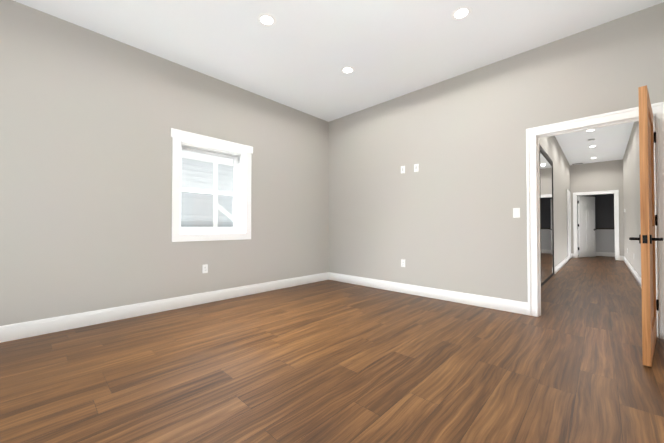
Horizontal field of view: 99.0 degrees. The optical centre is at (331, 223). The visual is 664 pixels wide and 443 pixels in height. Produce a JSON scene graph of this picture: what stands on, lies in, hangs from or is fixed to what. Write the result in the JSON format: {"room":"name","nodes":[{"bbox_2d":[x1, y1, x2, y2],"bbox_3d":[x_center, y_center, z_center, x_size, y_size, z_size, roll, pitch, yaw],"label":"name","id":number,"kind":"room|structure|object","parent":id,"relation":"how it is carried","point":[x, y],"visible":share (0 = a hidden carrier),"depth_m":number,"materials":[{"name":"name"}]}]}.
{"room":"empty bedroom","nodes":[
{"label":"empty bedroom","id":0,"kind":"room"},
{"bbox_2d":[0,0,328,325],"bbox_3d":[-1.787,-0.463,3.855,0.250,3.050,4.970,-1,-1,44],"label":"wall","id":1,"kind":"structure","parent":0,"point":[89,119],"depth_m":3.10,"materials":[{"name":"beige paint"}]},
{"bbox_2d":[0,272,327,342],"bbox_3d":[-1.716,0.989,3.718,0.014,0.142,4.800,-1,-1,44],"label":"baseboard","id":2,"kind":"structure","parent":1,"relation":"attached to","point":[11,332],"depth_m":3.18,"materials":[{"name":"white wood"}]},
{"bbox_2d":[202,264,207,272],"bbox_3d":[-1.683,0.606,3.761,0.008,0.115,0.070,-1,-1,44],"label":"outlet","id":3,"kind":"object","parent":1,"relation":"attached to","point":[204,268],"visible":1,"depth_m":3.76,"materials":[{"name":"white plastic"}]},
{"bbox_2d":[171,128,252,241],"bbox_3d":[-1.585,-0.460,3.866,0.027,1.395,1.121,-1,-1,44],"label":"window frame","id":4,"kind":"structure","parent":1,"relation":"in","point":[177,135],"depth_m":3.71,"materials":[{"name":"white wood"}]},
{"bbox_2d":[181,139,245,233],"bbox_3d":[-1.658,-0.454,3.936,0.175,1.225,0.935,-1,-1,44],"label":"liner","id":5,"kind":"object","parent":1,"relation":"attached to","point":[242,195],"visible":0.31,"depth_m":4.24,"materials":[{"name":"white wood"}]},
{"bbox_2d":[180,142,240,233],"bbox_3d":[-1.730,-0.453,4.004,0.122,1.225,0.935,-1,-1,44],"label":"window unit","id":6,"kind":"structure","parent":5,"relation":"attached to","point":[235,193],"depth_m":4.05,"materials":[{"name":"white plastic"}]},
{"bbox_2d":[180,142,240,195],"bbox_3d":[-1.701,-0.642,3.979,0.040,0.813,0.889,-1,-1,44],"label":"window blind","id":7,"kind":"object","parent":6,"relation":"attached to","point":[183,189],"depth_m":4.00,"materials":[{"name":"white plastic"}]},
{"bbox_2d":[0,256,663,442],"bbox_3d":[3.168,1.140,5.811,4.700,0.100,14.670,-1,-1,44],"label":"floor","id":8,"kind":"structure","parent":0,"point":[328,361],"depth_m":1.96,"materials":[{"name":"brown wood"}]},
{"bbox_2d":[13,0,663,164],"bbox_3d":[3.168,-2.010,5.856,4.700,0.100,14.670,-1,-1,44],"label":"ceiling","id":9,"kind":"structure","parent":0,"point":[299,54],"depth_m":3.07,"materials":[{"name":"paint"}]},
{"bbox_2d":[257,13,275,26],"bbox_3d":[-0.643,-2.001,2.794,0.184,0.004,0.184,-1,-1,44],"label":"recessed light","id":10,"kind":"object","parent":9,"relation":"in","point":[266,18],"visible":1,"depth_m":2.79,"materials":[{"name":"white plastic"}]},
{"bbox_2d":[341,66,354,73],"bbox_3d":[0.205,-1.988,3.685,0.184,0.004,0.184,-1,-1,44],"label":"recessed light","id":11,"kind":"object","parent":9,"relation":"in","point":[346,69],"visible":1,"depth_m":3.68,"materials":[{"name":"white plastic"}]},
{"bbox_2d":[451,6,471,19],"bbox_3d":[1.234,-2.002,2.706,0.184,0.004,0.184,-1,-1,44],"label":"recessed light","id":12,"kind":"object","parent":9,"relation":"in","point":[458,13],"visible":1,"depth_m":2.69,"materials":[{"name":"white plastic"}]},
{"bbox_2d":[329,2,663,301],"bbox_3d":[1.532,-0.460,4.043,4.300,3.050,0.120,-1,-1,44],"label":"wall","id":13,"kind":"structure","parent":0,"point":[442,218],"depth_m":3.72,"materials":[{"name":"beige paint"}]},
{"bbox_2d":[401,259,404,266],"bbox_3d":[1.094,0.617,4.356,0.070,0.115,0.008,-1,-1,44],"label":"outlet","id":14,"kind":"object","parent":13,"relation":"attached to","point":[402,262],"visible":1,"depth_m":4.36,"materials":[{"name":"white plastic"}]},
{"bbox_2d":[414,164,418,171],"bbox_3d":[1.256,-0.823,4.223,0.070,0.115,0.008,-1,-1,44],"label":"outlet plate","id":15,"kind":"object","parent":13,"relation":"attached to","point":[416,167],"visible":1,"depth_m":4.22,"materials":[{"name":"white plastic"}]},
{"bbox_2d":[328,272,527,314],"bbox_3d":[1.099,0.998,4.343,3.170,0.142,0.014,-1,-1,44],"label":"baseboard","id":16,"kind":"structure","parent":13,"relation":"attached to","point":[507,305],"depth_m":3.94,"materials":[{"name":"white wood"}]},
{"bbox_2d":[513,208,519,217],"bbox_3d":[2.173,-0.121,3.338,0.070,0.115,0.010,-1,-1,44],"label":"light switch","id":17,"kind":"object","parent":13,"relation":"attached to","point":[516,212],"visible":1,"depth_m":3.33,"materials":[{"name":"white plastic"}]},
{"bbox_2d":[526,102,663,338],"bbox_3d":[2.686,-0.021,2.939,1.085,2.140,0.164,-1,-1,44],"label":"door frame","id":18,"kind":"structure","parent":13,"relation":"attached to","point":[531,181],"depth_m":2.96,"materials":[{"name":"white wood"}]},
{"bbox_2d":[629,85,662,366],"bbox_3d":[2.596,0.019,2.351,0.220,2.020,0.920,-1,-1,44],"label":"door","id":19,"kind":"structure","parent":13,"relation":"in","point":[647,239],"depth_m":2.06,"materials":[{"name":"brown wood"}]},
{"bbox_2d":[539,136,569,273],"bbox_3d":[5.024,-0.426,6.449,0.120,3.050,8.180,-1,-1,44],"label":"wall","id":20,"kind":"structure","parent":0,"point":[550,146],"depth_m":6.85,"materials":[{"name":"beige paint"}]},
{"bbox_2d":[539,144,553,286],"bbox_3d":[3.546,-0.128,4.869,0.081,2.410,3.400,-1,-1,44],"label":"mirrored closet doors","id":21,"kind":"structure","parent":20,"relation":"in","point":[546,222],"depth_m":5.35,"materials":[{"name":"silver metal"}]},
{"bbox_2d":[555,256,567,273],"bbox_3d":[5.876,1.039,7.226,0.014,0.142,3.190,-1,-1,44],"label":"baseboard","id":22,"kind":"structure","parent":20,"relation":"attached to","point":[560,265],"depth_m":6.96,"materials":[{"name":"white wood"}]},
{"bbox_2d":[567,189,570,260],"bbox_3d":[7.330,0.062,8.762,0.022,2.140,1.020,-1,-1,44],"label":"door frame","id":23,"kind":"structure","parent":20,"relation":"attached to","point":[568,225],"depth_m":8.74,"materials":[{"name":"white wood"}]},
{"bbox_2d":[577,194,614,252],"bbox_3d":[9.064,-0.372,10.265,1.970,3.050,0.120,-1,-1,44],"label":"wall","id":24,"kind":"structure","parent":0,"point":[604,218],"depth_m":9.81,"materials":[{"name":"paint"}]},
{"bbox_2d":[596,252,614,256],"bbox_3d":[9.061,1.080,10.155,1.850,0.142,0.014,-1,-1,44],"label":"baseboard","id":25,"kind":"structure","parent":24,"relation":"attached to","point":[610,254],"depth_m":9.77,"materials":[{"name":"white wood"}]},
{"bbox_2d":[570,159,623,255],"bbox_3d":[8.142,-0.387,9.210,1.850,3.050,0.120,-1,-1,44],"label":"wall","id":26,"kind":"structure","parent":0,"point":[600,176],"depth_m":8.89,"materials":[{"name":"beige paint"}]},
{"bbox_2d":[577,196,596,256],"bbox_3d":[8.507,0.119,9.450,0.459,2.020,0.808,-1,-1,44],"label":"door","id":27,"kind":"structure","parent":26,"relation":"in","point":[586,229],"depth_m":9.43,"materials":[{"name":"white wood"}]},
{"bbox_2d":[573,190,619,259],"bbox_3d":[8.359,0.065,8.997,1.060,2.140,0.164,-1,-1,44],"label":"door frame","id":28,"kind":"structure","parent":26,"relation":"attached to","point":[616,209],"depth_m":8.82,"materials":[{"name":"white wood"}]},
{"bbox_2d":[623,121,640,276],"bbox_3d":[4.816,-0.457,4.265,0.150,3.050,14.670,-1,-1,44],"label":"wall","id":29,"kind":"structure","parent":0,"point":[631,189],"depth_m":5.96,"materials":[{"name":"beige paint"}]},
{"bbox_2d":[623,256,640,286],"bbox_3d":[5.944,1.015,5.553,0.020,0.142,8.180,-1,-1,44],"label":"baseboard","id":30,"kind":"structure","parent":29,"relation":"attached to","point":[634,273],"depth_m":5.83,"materials":[{"name":"white wood"}]},
{"label":"outside","id":31,"kind":"structure","parent":0,"visible":0},
{"bbox_3d":[-3.709,1.520,6.160,5.750,0.050,16.000,-1,-1,44],"label":"ground","id":32,"kind":"structure","parent":31,"visible":0},
{"bbox_2d":[180,150,233,226],"bbox_3d":[-2.839,-1.316,5.372,1.250,5.600,14.000,-1,-1,44],"label":"neighbouring house","id":33,"kind":"structure","parent":32,"relation":"on","point":[208,201],"depth_m":6.01,"materials":[{"name":"white"}]}
]}

